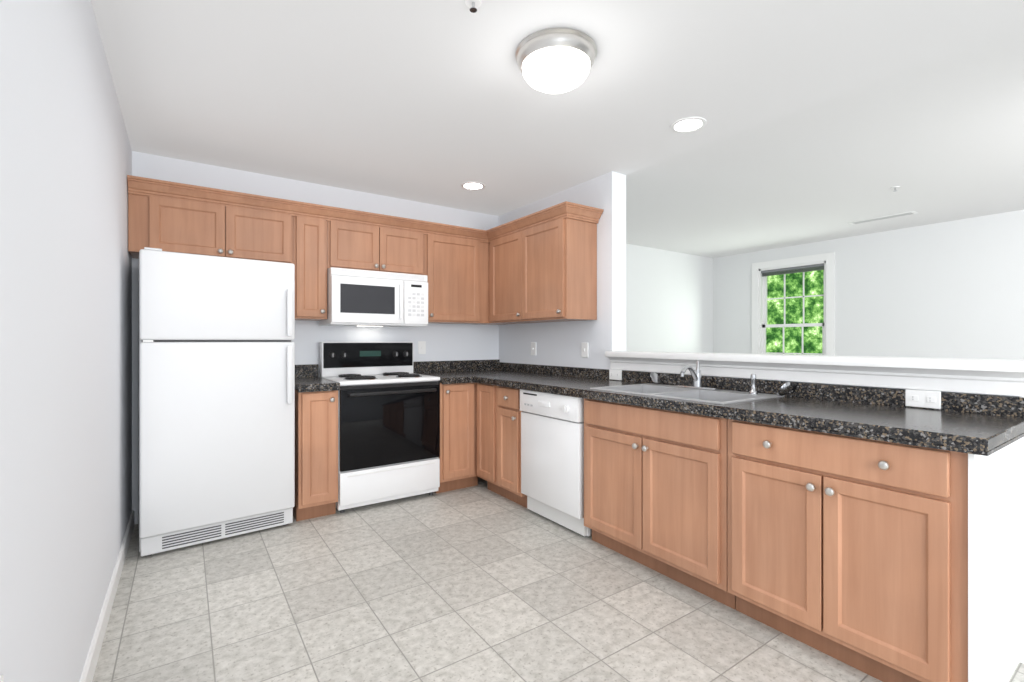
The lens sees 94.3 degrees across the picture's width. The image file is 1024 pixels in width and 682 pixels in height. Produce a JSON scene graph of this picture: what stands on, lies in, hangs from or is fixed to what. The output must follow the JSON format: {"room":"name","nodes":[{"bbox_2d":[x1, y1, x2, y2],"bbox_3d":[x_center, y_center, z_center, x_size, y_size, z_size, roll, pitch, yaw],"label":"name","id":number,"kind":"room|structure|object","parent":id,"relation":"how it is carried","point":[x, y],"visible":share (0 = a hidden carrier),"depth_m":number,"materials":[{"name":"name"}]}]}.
{"room":"kitchen","nodes":[
{"label":"kitchen","id":0,"kind":"room"},
{"bbox_2d":[0,0,134,681],"bbox_3d":[-0.609,-0.020,0.278,0.153,2.440,7.430,0,0,-35],"label":"wall","id":1,"kind":"structure","parent":0,"point":[67,518],"depth_m":1.32,"materials":[{"name":"white paint"}]},
{"bbox_2d":[132,151,498,523],"bbox_3d":[-1.338,-0.020,4.088,3.000,2.440,0.330,0,0,-35],"label":"wall","id":2,"kind":"structure","parent":0,"point":[451,342],"depth_m":3.81,"materials":[{"name":"white paint"}]},
{"bbox_2d":[128,194,292,262],"bbox_3d":[-2.000,-0.720,3.215,0.911,0.360,0.347,0,0,-35],"label":"upper cabinet","id":3,"kind":"object","parent":2,"relation":"attached to","point":[175,225],"visible":0.96,"depth_m":3.07,"materials":[{"name":"brown wood"}]},
{"bbox_2d":[293,216,326,320],"bbox_3d":[-1.528,-0.530,3.540,0.231,0.740,0.347,0,0,-35],"label":"upper cabinet","id":4,"kind":"object","parent":2,"relation":"attached to","point":[310,249],"visible":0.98,"depth_m":3.42,"materials":[{"name":"brown wood"}]},
{"bbox_2d":[327,221,423,274],"bbox_3d":[-1.116,-0.719,3.824,0.765,0.363,0.347,0,0,-35],"label":"upper cabinet","id":5,"kind":"object","parent":2,"relation":"attached to","point":[357,246],"visible":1,"depth_m":3.68,"materials":[{"name":"brown wood"}]},
{"bbox_2d":[319,267,427,326],"bbox_3d":[-1.095,-0.327,3.788,0.754,0.413,0.430,0,0,-35],"label":"over-the-range microwave","id":6,"kind":"object","parent":5,"relation":"attached to","point":[356,297],"visible":1,"depth_m":3.60,"materials":[{"name":"white plastic"}]},
{"bbox_2d":[418,341,425,353],"bbox_3d":[-0.803,0.060,4.246,0.072,0.115,0.017,0,0,-35],"label":"light switch","id":7,"kind":"object","parent":2,"relation":"attached to","point":[421,347],"visible":1,"depth_m":4.24,"materials":[{"name":"white plastic"}]},
{"bbox_2d":[424,234,505,324],"bbox_3d":[-0.417,-0.530,4.306,0.929,0.740,0.347,0,0,-35],"label":"upper cabinet","id":8,"kind":"object","parent":2,"relation":"attached to","point":[456,271],"visible":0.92,"depth_m":4.10,"materials":[{"name":"brown wood"}]},
{"bbox_2d":[127,175,486,242],"bbox_3d":[-1.200,-0.931,3.755,2.842,0.093,0.368,0,0,-35],"label":"crown molding","id":9,"kind":"structure","parent":8,"relation":"attached to","point":[143,186],"depth_m":3.32,"materials":[{"name":"brown wood"}]},
{"bbox_2d":[91,0,1023,257],"bbox_3d":[2.213,-1.280,2.286,7.400,0.080,7.650,0,0,-35],"label":"ceiling","id":10,"kind":"structure","parent":0,"point":[437,102],"depth_m":2.49,"materials":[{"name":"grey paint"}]},
{"bbox_2d":[461,182,484,189],"bbox_3d":[-0.310,-1.237,3.795,0.196,0.006,0.196,0,0,-35],"label":"recessed light","id":11,"kind":"object","parent":10,"relation":"attached to","point":[473,185],"visible":1,"depth_m":3.79,"materials":[{"name":"white"}]},
{"bbox_2d":[465,0,480,12],"bbox_3d":[-0.141,-1.224,1.737,0.060,0.031,0.060,0,0,-35],"label":"sprinkler","id":12,"kind":"object","parent":10,"relation":"attached to","point":[472,5],"visible":1,"depth_m":1.74,"materials":[{"name":"white metal"}]},
{"bbox_2d":[515,27,596,93],"bbox_3d":[0.189,-1.157,2.050,0.350,0.167,0.350,0,0,-35],"label":"flush ceiling light","id":13,"kind":"object","parent":10,"relation":"attached to","point":[556,60],"visible":1,"depth_m":1.95,"materials":[{"name":"white glass"}]},
{"bbox_2d":[670,117,706,132],"bbox_3d":[1.011,-1.237,2.726,0.196,0.006,0.196,0,0,-35],"label":"recessed light","id":14,"kind":"object","parent":10,"relation":"in","point":[687,124],"visible":1,"depth_m":2.72,"materials":[{"name":"white"}]},
{"bbox_2d":[849,211,916,224],"bbox_3d":[3.721,-1.236,4.784,0.120,0.007,0.550,0,0,-35],"label":"ceiling vent","id":15,"kind":"object","parent":10,"relation":"in","point":[884,217],"visible":1,"depth_m":4.75,"materials":[{"name":"white metal"}]},
{"bbox_2d":[92,477,1023,681],"bbox_3d":[2.213,1.230,2.286,7.400,0.060,7.650,0,0,-35],"label":"floor","id":16,"kind":"structure","parent":0,"point":[480,582],"depth_m":2.10,"materials":[{"name":"tile"}]},
{"bbox_2d":[138,247,294,556],"bbox_3d":[-1.889,0.344,3.046,0.790,1.713,0.671,0,0,-39],"label":"fridge","id":17,"kind":"object","parent":16,"relation":"on","point":[216,400],"visible":1,"depth_m":2.78,"materials":[{"name":"white metal"}]},
{"bbox_2d":[293,389,337,520],"bbox_3d":[-1.451,0.762,3.408,0.252,0.875,0.652,0,0,-35],"label":"base cabinet","id":18,"kind":"object","parent":16,"relation":"on","point":[316,454],"visible":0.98,"depth_m":3.17,"materials":[{"name":"brown wood"}]},
{"bbox_2d":[295,364,339,392],"bbox_3d":[-1.454,0.258,3.406,0.261,0.150,0.654,0,0,-35],"label":"countertop","id":19,"kind":"structure","parent":18,"relation":"on","point":[307,379],"depth_m":3.32,"materials":[{"name":"stone"}]},
{"bbox_2d":[319,342,439,512],"bbox_3d":[-1.018,0.603,3.677,0.760,1.195,0.650,0,0,-35],"label":"stove","id":20,"kind":"object","parent":16,"relation":"on","point":[388,424],"visible":0.98,"depth_m":3.49,"materials":[{"name":"white"}]},
{"bbox_2d":[435,383,477,493],"bbox_3d":[-0.333,0.762,4.179,0.932,0.875,0.652,0,0,-35],"label":"base cabinet","id":21,"kind":"object","parent":16,"relation":"on","point":[458,437],"visible":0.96,"depth_m":3.77,"materials":[{"name":"brown wood"}]},
{"bbox_2d":[413,359,1023,455],"bbox_3d":[0.505,0.258,2.964,0.934,0.150,3.606,0,0,-35],"label":"countertop","id":22,"kind":"structure","parent":21,"relation":"on","point":[981,424],"depth_m":2.05,"materials":[{"name":"stone"}]},
{"bbox_2d":[590,361,790,403],"bbox_3d":[0.942,0.287,2.602,0.551,0.344,0.893,0,0,-35],"label":"sink","id":23,"kind":"object","parent":22,"relation":"in","point":[697,391],"visible":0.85,"depth_m":2.64,"materials":[{"name":"silver metal"}]},
{"bbox_2d":[905,389,940,408],"bbox_3d":[1.716,0.242,1.986,0.012,0.072,0.115,0,0,-35],"label":"outlet","id":24,"kind":"object","parent":22,"relation":"attached to","point":[923,398],"visible":1,"depth_m":1.98,"materials":[{"name":"white plastic"}]},
{"bbox_2d":[477,383,526,507],"bbox_3d":[0.119,0.762,3.770,0.652,0.875,0.628,0,0,-35],"label":"base cabinet","id":25,"kind":"object","parent":16,"relation":"on","point":[498,440],"visible":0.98,"depth_m":3.55,"materials":[{"name":"brown wood"}]},
{"bbox_2d":[520,389,591,535],"bbox_3d":[0.466,0.758,3.243,0.639,0.853,0.600,0,0,-35],"label":"dishwasher","id":26,"kind":"object","parent":16,"relation":"on","point":[552,457],"visible":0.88,"depth_m":3.03,"materials":[{"name":"white metal"}]},
{"bbox_2d":[584,398,735,608],"bbox_3d":[0.915,0.762,2.617,0.652,0.875,0.906,0,0,-35],"label":"base cabinet","id":27,"kind":"object","parent":16,"relation":"on","point":[655,489],"visible":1,"depth_m":2.36,"materials":[{"name":"brown wood"}]},
{"bbox_2d":[727,419,967,681],"bbox_3d":[1.394,0.762,1.922,0.652,0.875,0.776,0,0,-35],"label":"base cabinet","id":28,"kind":"object","parent":16,"relation":"on","point":[850,551],"visible":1,"depth_m":1.68,"materials":[{"name":"brown wood"}]},
{"bbox_2d":[499,171,625,368],"bbox_3d":[0.306,-0.020,4.214,0.150,2.440,1.710,0,0,-35],"label":"wall","id":29,"kind":"structure","parent":0,"point":[558,343],"depth_m":3.60,"materials":[{"name":"white paint"}]},
{"bbox_2d":[531,342,535,354],"bbox_3d":[0.189,0.070,4.237,0.017,0.115,0.072,0,0,-35],"label":"light switch","id":30,"kind":"object","parent":29,"relation":"attached to","point":[533,348],"visible":1,"depth_m":4.23,"materials":[{"name":"white plastic"}]},
{"bbox_2d":[489,218,596,323],"bbox_3d":[0.196,-0.530,3.927,0.347,0.740,1.063,0,0,-35],"label":"upper cabinet","id":31,"kind":"object","parent":29,"relation":"attached to","point":[547,272],"visible":1,"depth_m":3.60,"materials":[{"name":"brown wood"}]},
{"bbox_2d":[487,201,603,242],"bbox_3d":[0.231,-0.931,3.860,0.368,0.093,1.050,0,0,-35],"label":"crown molding","id":32,"kind":"structure","parent":31,"relation":"attached to","point":[566,209],"depth_m":3.55,"materials":[{"name":"brown wood"}]},
{"bbox_2d":[581,343,587,357],"bbox_3d":[0.564,0.070,3.693,0.017,0.115,0.072,0,0,-35],"label":"light switch","id":33,"kind":"object","parent":29,"relation":"attached to","point":[584,349],"visible":1,"depth_m":3.69,"materials":[{"name":"white plastic"}]},
{"bbox_2d":[626,244,712,352],"bbox_3d":[1.464,-0.020,6.137,3.940,2.440,0.140,0,0,-35],"label":"wall","id":34,"kind":"structure","parent":0,"point":[669,301],"depth_m":6.52,"materials":[{"name":"white paint"}]},
{"bbox_2d":[605,351,1023,663],"bbox_3d":[1.412,0.637,2.611,0.300,1.125,2.185,0,0,-35],"label":"wall","id":35,"kind":"structure","parent":0,"point":[999,377],"depth_m":2.16,"materials":[{"name":"white paint"}]},
{"bbox_2d":[609,369,621,379],"bbox_3d":[0.740,0.242,3.401,0.012,0.072,0.115,0,0,-35],"label":"outlet","id":36,"kind":"object","parent":35,"relation":"attached to","point":[615,374],"visible":1,"depth_m":3.40,"materials":[{"name":"white plastic"}]},
{"bbox_2d":[713,210,1023,359],"bbox_3d":[5.098,-0.020,4.215,0.140,2.440,7.150,0,0,-35],"label":"wall","id":37,"kind":"structure","parent":0,"point":[952,289],"depth_m":5.13,"materials":[{"name":"white paint"}]},
{"bbox_2d":[752,252,834,354],"bbox_3d":[3.674,-0.205,6.228,0.178,1.750,1.020,0,0,-35],"label":"window","id":38,"kind":"structure","parent":37,"relation":"in","point":[762,271],"depth_m":6.20,"materials":[{"name":"white wood"}]},
{"bbox_2d":[968,438,1020,681],"bbox_3d":[1.604,0.763,1.582,0.540,0.874,0.014,0,0,-35],"label":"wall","id":39,"kind":"structure","parent":0,"point":[996,566],"depth_m":1.56,"materials":[{"name":"white paint"}]},
{"label":"outside","id":40,"kind":"structure","parent":0,"visible":0},
{"bbox_2d":[766,270,823,354],"bbox_3d":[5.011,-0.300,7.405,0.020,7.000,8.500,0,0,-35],"label":"trees","id":41,"kind":"object","parent":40,"point":[814,306],"depth_m":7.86,"materials":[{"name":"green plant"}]}
]}

